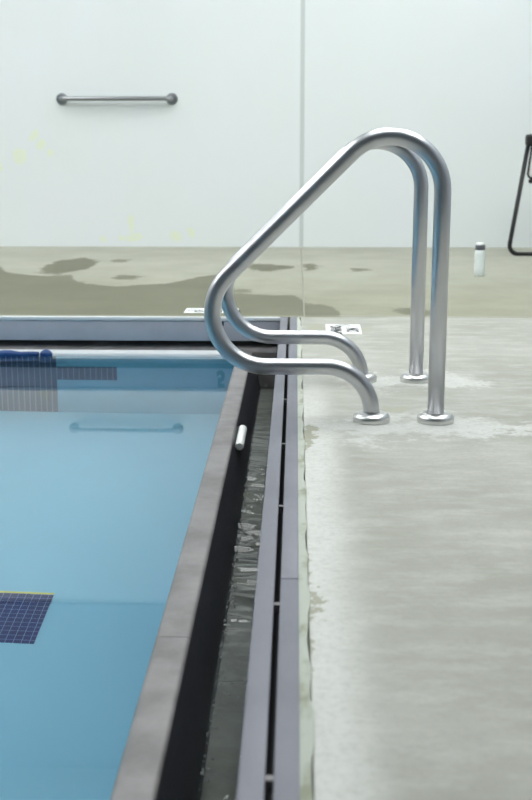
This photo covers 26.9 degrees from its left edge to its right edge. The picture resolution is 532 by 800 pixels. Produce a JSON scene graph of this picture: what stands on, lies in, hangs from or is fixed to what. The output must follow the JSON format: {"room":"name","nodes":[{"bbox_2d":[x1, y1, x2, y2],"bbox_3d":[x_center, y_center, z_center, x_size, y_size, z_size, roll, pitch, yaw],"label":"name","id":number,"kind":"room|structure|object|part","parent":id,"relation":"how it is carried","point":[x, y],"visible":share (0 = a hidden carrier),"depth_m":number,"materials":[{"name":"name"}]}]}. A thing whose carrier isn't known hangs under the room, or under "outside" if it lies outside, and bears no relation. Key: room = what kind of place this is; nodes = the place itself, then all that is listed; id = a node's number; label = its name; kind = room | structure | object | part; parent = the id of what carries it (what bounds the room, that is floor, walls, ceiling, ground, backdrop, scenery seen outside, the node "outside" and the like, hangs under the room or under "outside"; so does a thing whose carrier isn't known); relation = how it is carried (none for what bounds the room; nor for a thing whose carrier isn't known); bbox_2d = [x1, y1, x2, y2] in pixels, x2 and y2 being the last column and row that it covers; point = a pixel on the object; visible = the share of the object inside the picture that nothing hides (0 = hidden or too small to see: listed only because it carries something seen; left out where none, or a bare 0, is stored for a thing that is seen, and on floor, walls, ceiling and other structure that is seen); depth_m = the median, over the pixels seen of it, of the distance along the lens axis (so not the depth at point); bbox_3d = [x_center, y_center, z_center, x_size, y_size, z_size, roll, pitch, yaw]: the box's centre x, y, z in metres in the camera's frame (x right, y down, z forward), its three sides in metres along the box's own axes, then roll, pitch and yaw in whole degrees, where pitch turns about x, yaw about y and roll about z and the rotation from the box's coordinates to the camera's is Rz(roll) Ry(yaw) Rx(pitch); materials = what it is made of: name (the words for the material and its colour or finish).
{"room":"indoor swimming pool","nodes":[
{"label":"indoor swimming pool","id":0,"kind":"room"},
{"bbox_2d":[0,246,531,799],"bbox_3d":[-3.019,0.566,1.355,11.900,0.300,14.235,0,13,1],"label":"floor","id":1,"kind":"structure","parent":0,"point":[419,536],"depth_m":2.29,"materials":[{"name":"concrete"}]},
{"bbox_2d":[184,308,239,312],"bbox_3d":[-0.236,-0.397,4.942,0.248,0.006,0.140,0,13,1],"label":"sign","id":2,"kind":"object","parent":1,"relation":"on","point":[188,310],"depth_m":4.93,"materials":[{"name":"white tile"}]},
{"bbox_2d":[300,248,304,316],"bbox_3d":[1.626,-0.722,6.442,2.888,0.016,3.502,0,13,1],"label":"trim","id":3,"kind":"structure","parent":1,"relation":"on","point":[300,248],"depth_m":5.77,"materials":[{"name":"grey"}]},
{"bbox_2d":[297,317,314,799],"bbox_3d":[0.017,0.727,0.020,0.024,0.032,9.720,0,13,1],"label":"trim","id":4,"kind":"structure","parent":1,"relation":"on","point":[306,713],"depth_m":1.65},
{"bbox_2d":[221,142,428,383],"bbox_3d":[0.185,-0.425,3.376,0.658,0.744,0.098,0,13,1],"label":"pool handrail","id":5,"kind":"object","parent":1,"relation":"on","point":[415,375],"visible":0.65,"depth_m":3.40,"materials":[{"name":"silver metal"}]},
{"bbox_2d":[204,127,453,425],"bbox_3d":[0.168,-0.314,2.860,0.658,0.754,0.098,0,13,1],"label":"pool handrail","id":6,"kind":"object","parent":1,"relation":"on","point":[371,414],"visible":1,"depth_m":2.85,"materials":[{"name":"silver metal"}]},
{"bbox_2d":[326,324,361,333],"bbox_3d":[0.308,-0.281,4.427,0.145,0.006,0.248,0,13,1],"label":"sign","id":7,"kind":"object","parent":1,"relation":"on","point":[339,328],"depth_m":4.44,"materials":[{"name":"white tile"}]},
{"bbox_2d":[474,242,484,275],"bbox_3d":[1.210,-0.797,6.289,0.060,0.189,0.060,0,13,1],"label":"water bottle","id":8,"kind":"object","parent":1,"relation":"on","point":[479,263],"visible":1,"depth_m":6.27,"materials":[{"name":"white plastic"}]},
{"bbox_2d":[507,134,531,255],"bbox_3d":[1.946,-1.333,7.285,0.640,0.802,0.362,0,13,1],"label":"folding chair","id":9,"kind":"object","parent":1,"relation":"on","point":[528,138],"visible":1,"depth_m":7.41,"materials":[{"name":"black metal"}]},
{"bbox_3d":[1.955,-1.583,7.368,0.440,0.233,0.015,0,13,1],"label":"panel frame","id":10,"kind":"part","parent":9,"relation":"part of","materials":[{"name":"black metal"}]},
{"bbox_3d":[1.949,-1.569,7.372,0.410,0.180,0.006,0,13,1],"label":"backrest","id":11,"kind":"part","parent":9,"relation":"part of","materials":[{"name":"white"}]},
{"bbox_2d":[0,0,531,247],"bbox_3d":[-2.829,-2.235,8.120,11.900,2.790,0.200,0,13,1],"label":"wall","id":12,"kind":"structure","parent":0,"point":[211,167],"depth_m":7.99,"materials":[{"name":"paint"}]},
{"bbox_2d":[56,93,177,104],"bbox_3d":[-1.072,-2.156,7.951,0.877,0.084,0.078,0,13,1],"label":"grab bar","id":13,"kind":"object","parent":12,"relation":"attached to","point":[171,98],"visible":1,"depth_m":7.92,"materials":[{"name":"metal"}]},
{"bbox_2d":[299,0,304,246],"bbox_3d":[0.260,-2.342,7.914,0.030,2.490,0.012,0,13,1],"label":"trim","id":14,"kind":"structure","parent":12,"relation":"attached to","point":[302,58],"depth_m":7.96,"materials":[{"name":"grey"}]},
{"bbox_3d":[-3.678,1.382,0.242,7.250,1.397,10.270,0,13,1],"label":"basin","id":15,"kind":"object","parent":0,"visible":0},
{"bbox_2d":[0,355,233,799],"bbox_3d":[-3.624,0.853,0.150,6.756,0.001,9.726,0,13,1],"label":"pool water","id":16,"kind":"object","parent":15,"relation":"in","point":[103,458],"visible":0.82,"depth_m":2.55,"materials":[{"name":"blue liquid"}]},
{"bbox_2d":[0,350,51,356],"bbox_3d":[-1.111,-0.197,4.777,0.387,0.042,0.042,0,13,1],"label":"float","id":17,"kind":"object","parent":16,"relation":"on","point":[44,353],"visible":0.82,"depth_m":4.76,"materials":[{"name":"blue plastic"}]},
{"bbox_3d":[-0.945,-0.196,4.772,0.055,0.042,0.042,0,13,1],"label":"knob","id":18,"kind":"part","parent":17,"relation":"part of","materials":[{"name":"blue plastic"}]},
{"bbox_2d":[0,316,279,354],"bbox_3d":[-3.386,-0.297,4.979,6.970,0.210,0.256,0,13,1],"label":"gutter","id":19,"kind":"object","parent":15,"relation":"attached to","point":[61,335],"visible":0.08,"depth_m":4.79,"materials":[{"name":"metal"}]},
{"bbox_3d":[-1.506,-0.306,4.816,3.134,0.087,0.012,0,13,1],"label":"panel","id":20,"kind":"part","parent":19,"relation":"part of","materials":[{"name":"metal"}]},
{"bbox_2d":[110,317,299,799],"bbox_3d":[-0.123,0.907,0.068,0.256,0.400,9.728,0,13,1],"label":"gutter","id":21,"kind":"object","parent":15,"relation":"attached to","point":[162,757],"visible":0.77,"depth_m":1.92,"materials":[{"name":"metal"}]},
{"bbox_2d":[197,386,273,799],"bbox_3d":[-0.098,1.006,0.086,0.122,0.016,9.720,0,13,1],"label":"water","id":22,"kind":"object","parent":21,"relation":"in","point":[224,742],"visible":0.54,"depth_m":2.34,"materials":[{"name":"grey liquid"}]},
{"bbox_2d":[199,471,259,790],"bbox_3d":[-0.059,0.467,2.465,0.064,0.007,2.192,0,13,1],"label":"bubble","id":23,"kind":"object","parent":22,"relation":"on","point":[230,590],"visible":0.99,"depth_m":2.13,"materials":[{"name":"white"}]},
{"bbox_2d":[235,425,246,449],"bbox_3d":[-0.077,0.116,3.448,0.027,0.027,0.220,0,13,1],"label":"pipe","id":24,"kind":"object","parent":21,"relation":"attached to","point":[239,445],"visible":1,"depth_m":3.40,"materials":[{"name":"white plastic"}]},
{"bbox_3d":[-0.050,0.727,0.021,0.031,0.028,9.718,0,13,1],"label":"rail","id":25,"kind":"part","parent":21,"relation":"part of","materials":[{"name":"metal"}]},
{"bbox_3d":[-0.049,1.054,-1.429,0.030,0.028,6.748,0,13,1],"label":"rail","id":26,"kind":"part","parent":21,"relation":"part of","materials":[{"name":"metal"}]},
{"bbox_3d":[0.079,-0.015,3.316,0.030,0.028,2.978,0,13,1],"label":"rail","id":27,"kind":"part","parent":21,"relation":"part of","materials":[{"name":"metal"}]}
]}

